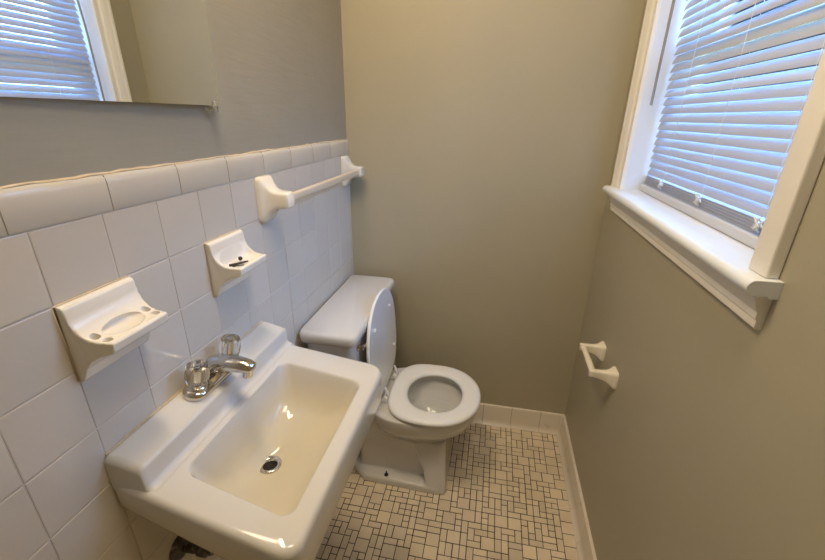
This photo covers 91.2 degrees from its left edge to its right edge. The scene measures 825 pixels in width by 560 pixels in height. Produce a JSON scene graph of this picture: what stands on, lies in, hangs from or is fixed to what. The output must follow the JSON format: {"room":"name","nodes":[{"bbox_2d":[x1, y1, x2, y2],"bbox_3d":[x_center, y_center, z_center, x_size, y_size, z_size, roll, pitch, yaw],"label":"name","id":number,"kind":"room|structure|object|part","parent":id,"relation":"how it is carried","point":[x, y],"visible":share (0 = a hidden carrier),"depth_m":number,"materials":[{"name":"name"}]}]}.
{"room":"bathroom","nodes":[
{"label":"bathroom","id":0,"kind":"room"},
{"bbox_2d":[0,0,353,559],"bbox_3d":[-0.510,-0.098,0.747,0.102,2.400,2.250,5,22,10],"label":"wall","id":1,"kind":"structure","parent":0,"point":[94,194],"depth_m":0.72,"materials":[{"name":"white tile"}]},
{"bbox_2d":[52,276,167,381],"bbox_3d":[-0.458,0.076,0.640,0.073,0.126,0.127,5,22,10],"label":"soap dish","id":2,"kind":"object","parent":1,"relation":"attached to","point":[101,325],"visible":1,"depth_m":0.61,"materials":[{"name":"white ceramic"}]},
{"bbox_2d":[0,0,220,112],"bbox_3d":[-0.470,-0.527,0.451,0.024,0.622,0.640,5,22,10],"label":"mirror","id":3,"kind":"object","parent":1,"relation":"attached to","point":[139,51],"visible":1,"depth_m":0.61,"materials":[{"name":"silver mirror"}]},
{"bbox_2d":[169,536,213,559],"bbox_3d":[-0.457,0.543,0.845,0.081,0.121,0.058,5,22,10],"label":"supply pipe","id":4,"kind":"object","parent":1,"relation":"attached to","point":[181,546],"visible":0.57,"depth_m":0.85,"materials":[{"name":"metal"}]},
{"bbox_2d":[203,228,266,296],"bbox_3d":[-0.396,-0.040,0.928,0.073,0.126,0.127,5,22,10],"label":"soap dish","id":5,"kind":"object","parent":1,"relation":"attached to","point":[223,250],"visible":0.98,"depth_m":0.90,"materials":[{"name":"white ceramic"}]},
{"bbox_2d":[229,260,247,266],"bbox_3d":[-0.389,-0.038,0.906,0.007,0.007,0.044,19,28,38],"label":"stick","id":6,"kind":"object","parent":5,"relation":"in","point":[237,263],"visible":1,"depth_m":0.90,"materials":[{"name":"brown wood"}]},
{"bbox_2d":[104,321,381,559],"bbox_3d":[-0.294,0.326,0.883,0.353,0.229,0.536,5,22,10],"label":"sink","id":7,"kind":"object","parent":1,"relation":"attached to","point":[260,467],"visible":0.97,"depth_m":0.80,"materials":[{"name":"ceramic"}]},
{"bbox_2d":[182,334,256,401],"bbox_3d":[-0.420,0.182,0.857,0.141,0.078,0.145,-17,28,-36],"label":"faucet","id":8,"kind":"object","parent":7,"relation":"on","point":[202,377],"visible":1,"depth_m":0.83,"materials":[{"name":"silver metal"}]},
{"bbox_3d":[-0.433,0.196,0.812,0.038,0.052,0.038,17,24,5],"label":"valve stem","id":9,"kind":"part","parent":8,"relation":"part of","materials":[{"name":"silver metal"}]},
{"bbox_3d":[-0.431,0.189,0.809,0.045,0.046,0.048,17,24,5],"label":"knob","id":10,"kind":"part","parent":8,"relation":"part of","materials":[{"name":"clear plastic"}]},
{"bbox_3d":[-0.429,0.204,0.874,0.050,0.014,0.162,17,24,5],"label":"plate","id":11,"kind":"part","parent":8,"relation":"part of","materials":[{"name":"silver metal"}]},
{"bbox_3d":[-0.410,0.149,0.907,0.045,0.046,0.048,17,24,5],"label":"knob","id":12,"kind":"part","parent":8,"relation":"part of","materials":[{"name":"clear plastic"}]},
{"bbox_3d":[-0.396,0.184,0.857,0.134,0.053,0.052,6,23,13],"label":"spout","id":13,"kind":"part","parent":8,"relation":"part of","materials":[{"name":"silver metal"}]},
{"bbox_2d":[254,155,363,221],"bbox_3d":[-0.295,-0.322,1.335,0.078,0.118,0.676,5,22,10],"label":"towel bar","id":14,"kind":"object","parent":1,"relation":"attached to","point":[270,198],"visible":1,"depth_m":1.05,"materials":[{"name":"white ceramic"}]},
{"bbox_3d":[-0.354,-0.212,1.060,0.078,0.118,0.072,5,22,10],"label":"mounting post","id":15,"kind":"part","parent":14,"relation":"part of","materials":[{"name":"white ceramic"}]},
{"bbox_3d":[-0.235,-0.433,1.612,0.078,0.118,0.068,5,22,10],"label":"mounting post","id":16,"kind":"part","parent":14,"relation":"part of","materials":[{"name":"white ceramic"}]},
{"bbox_2d":[315,423,578,559],"bbox_3d":[0.060,1.112,1.110,1.300,0.100,2.250,5,22,10],"label":"floor","id":17,"kind":"structure","parent":0,"point":[504,497],"depth_m":1.54,"materials":[{"name":"tile"}]},
{"bbox_2d":[299,275,480,494],"bbox_3d":[-0.030,0.418,1.631,0.608,0.793,0.542,5,22,10],"label":"toilet","id":18,"kind":"object","parent":17,"relation":"on","point":[407,444],"visible":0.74,"depth_m":1.58,"materials":[{"name":"ceramic"}]},
{"bbox_3d":[-0.231,0.267,1.613,0.174,0.338,0.506,5,22,10],"label":"tank","id":19,"kind":"part","parent":18,"relation":"part of","materials":[{"name":"ceramic"}]},
{"bbox_3d":[-0.226,0.097,1.544,0.199,0.040,0.542,5,22,10],"label":"tank lid","id":20,"kind":"part","parent":18,"relation":"part of","materials":[{"name":"ceramic"}]},
{"bbox_3d":[-0.165,0.215,1.394,0.025,0.032,0.098,7,23,14],"label":"flush lever","id":21,"kind":"part","parent":18,"relation":"part of","materials":[{"name":"silver metal"}]},
{"bbox_3d":[-0.116,0.233,1.564,0.036,0.402,0.374,5,22,10],"label":"lid","id":22,"kind":"part","parent":18,"relation":"part of","materials":[{"name":"white plastic"}]},
{"bbox_3d":[-0.032,0.619,1.701,0.586,0.368,0.361,5,22,10],"label":"bowl","id":23,"kind":"part","parent":18,"relation":"part of","materials":[{"name":"ceramic"}]},
{"bbox_3d":[0.091,0.447,1.605,0.356,0.020,0.376,5,22,10],"label":"seat","id":24,"kind":"part","parent":18,"relation":"part of","materials":[{"name":"white plastic"}]},
{"bbox_2d":[341,0,644,413],"bbox_3d":[0.242,-0.443,1.628,1.019,2.400,0.100,5,22,10],"label":"wall","id":25,"kind":"structure","parent":0,"point":[484,134],"depth_m":1.57,"materials":[{"name":"beige paint"}]},
{"bbox_2d":[472,403,563,434],"bbox_3d":[0.217,0.643,1.999,1.012,0.107,0.027,5,22,10],"label":"baseboard","id":26,"kind":"structure","parent":25,"relation":"attached to","point":[486,414],"depth_m":1.95,"materials":[{"name":"tile"}]},
{"bbox_2d":[565,0,824,559],"bbox_3d":[0.608,0.000,0.546,0.157,2.400,2.250,5,22,10],"label":"wall","id":27,"kind":"structure","parent":0,"point":[708,443],"depth_m":0.78,"materials":[{"name":"beige paint"}]},
{"bbox_2d":[556,414,596,559],"bbox_3d":[0.509,1.042,1.024,0.027,0.107,1.980,5,22,10],"label":"baseboard","id":28,"kind":"structure","parent":27,"relation":"attached to","point":[580,523],"depth_m":1.54,"materials":[{"name":"tile"}]},
{"bbox_2d":[579,341,618,389],"bbox_3d":[0.607,0.272,1.334,0.080,0.060,0.210,5,22,10],"label":"toilet paper holder","id":29,"kind":"object","parent":27,"relation":"attached to","point":[610,376],"visible":1,"depth_m":1.28,"materials":[{"name":"beige ceramic"}]},
{"bbox_2d":[602,0,824,329],"bbox_3d":[0.692,-0.549,0.825,0.219,1.010,0.912,5,22,10],"label":"window","id":30,"kind":"structure","parent":27,"relation":"in","point":[744,278],"depth_m":0.81,"materials":[{"name":"white paint"}]},
{"bbox_3d":[0.699,-0.743,1.195,0.023,0.928,0.066,5,22,10],"label":"casing","id":31,"kind":"part","parent":30,"relation":"part of","materials":[{"name":"white wood"}]},
{"bbox_3d":[0.661,-0.146,0.993,0.167,0.027,0.912,5,22,10],"label":"sill","id":32,"kind":"part","parent":30,"relation":"part of","materials":[{"name":"white paint"}]},
{"bbox_3d":[0.786,-0.727,0.722,0.030,0.480,0.774,5,22,10],"label":"sash","id":33,"kind":"part","parent":30,"relation":"part of","materials":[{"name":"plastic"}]},
{"bbox_2d":[639,0,824,248],"bbox_3d":[0.678,-0.556,0.814,0.066,0.868,0.763,5,22,10],"label":"window blind","id":34,"kind":"object","parent":30,"relation":"attached to","point":[719,158],"visible":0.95,"depth_m":0.85,"materials":[{"name":"plastic"}]},
{"bbox_3d":[0.734,-0.636,1.019,0.015,0.803,0.001,5,22,10],"label":"ladder cord","id":35,"kind":"part","parent":34,"relation":"part of","materials":[{"name":"white fabric"}]},
{"bbox_3d":[0.683,-0.164,0.970,0.032,0.022,0.763,5,22,10],"label":"rail","id":36,"kind":"part","parent":34,"relation":"part of","materials":[{"name":"white plastic"}]},
{"bbox_3d":[0.687,-0.548,0.800,0.015,0.803,0.001,5,22,10],"label":"ladder cord","id":37,"kind":"part","parent":34,"relation":"part of","materials":[{"name":"white fabric"}]},
{"bbox_3d":[0.640,-0.460,0.580,0.015,0.803,0.001,5,22,10],"label":"ladder cord","id":38,"kind":"part","parent":34,"relation":"part of","materials":[{"name":"white fabric"}]},
{"bbox_3d":[0.749,-0.340,0.885,0.030,0.440,0.774,5,22,10],"label":"sash","id":39,"kind":"part","parent":30,"relation":"part of","materials":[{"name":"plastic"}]},
{"bbox_3d":[0.786,-0.727,0.722,0.004,0.404,0.698,5,22,10],"label":"pane","id":40,"kind":"part","parent":30,"relation":"part of","materials":[{"name":"clear glass"}]},
{"bbox_3d":[0.749,-0.340,0.885,0.004,0.364,0.698,5,22,10],"label":"pane","id":41,"kind":"part","parent":30,"relation":"part of","materials":[{"name":"clear glass"}]},
{"bbox_3d":[0.538,-0.440,0.440,0.019,0.928,0.046,5,22,10],"label":"casing","id":42,"kind":"part","parent":30,"relation":"part of","materials":[{"name":"white wood"}]}
]}

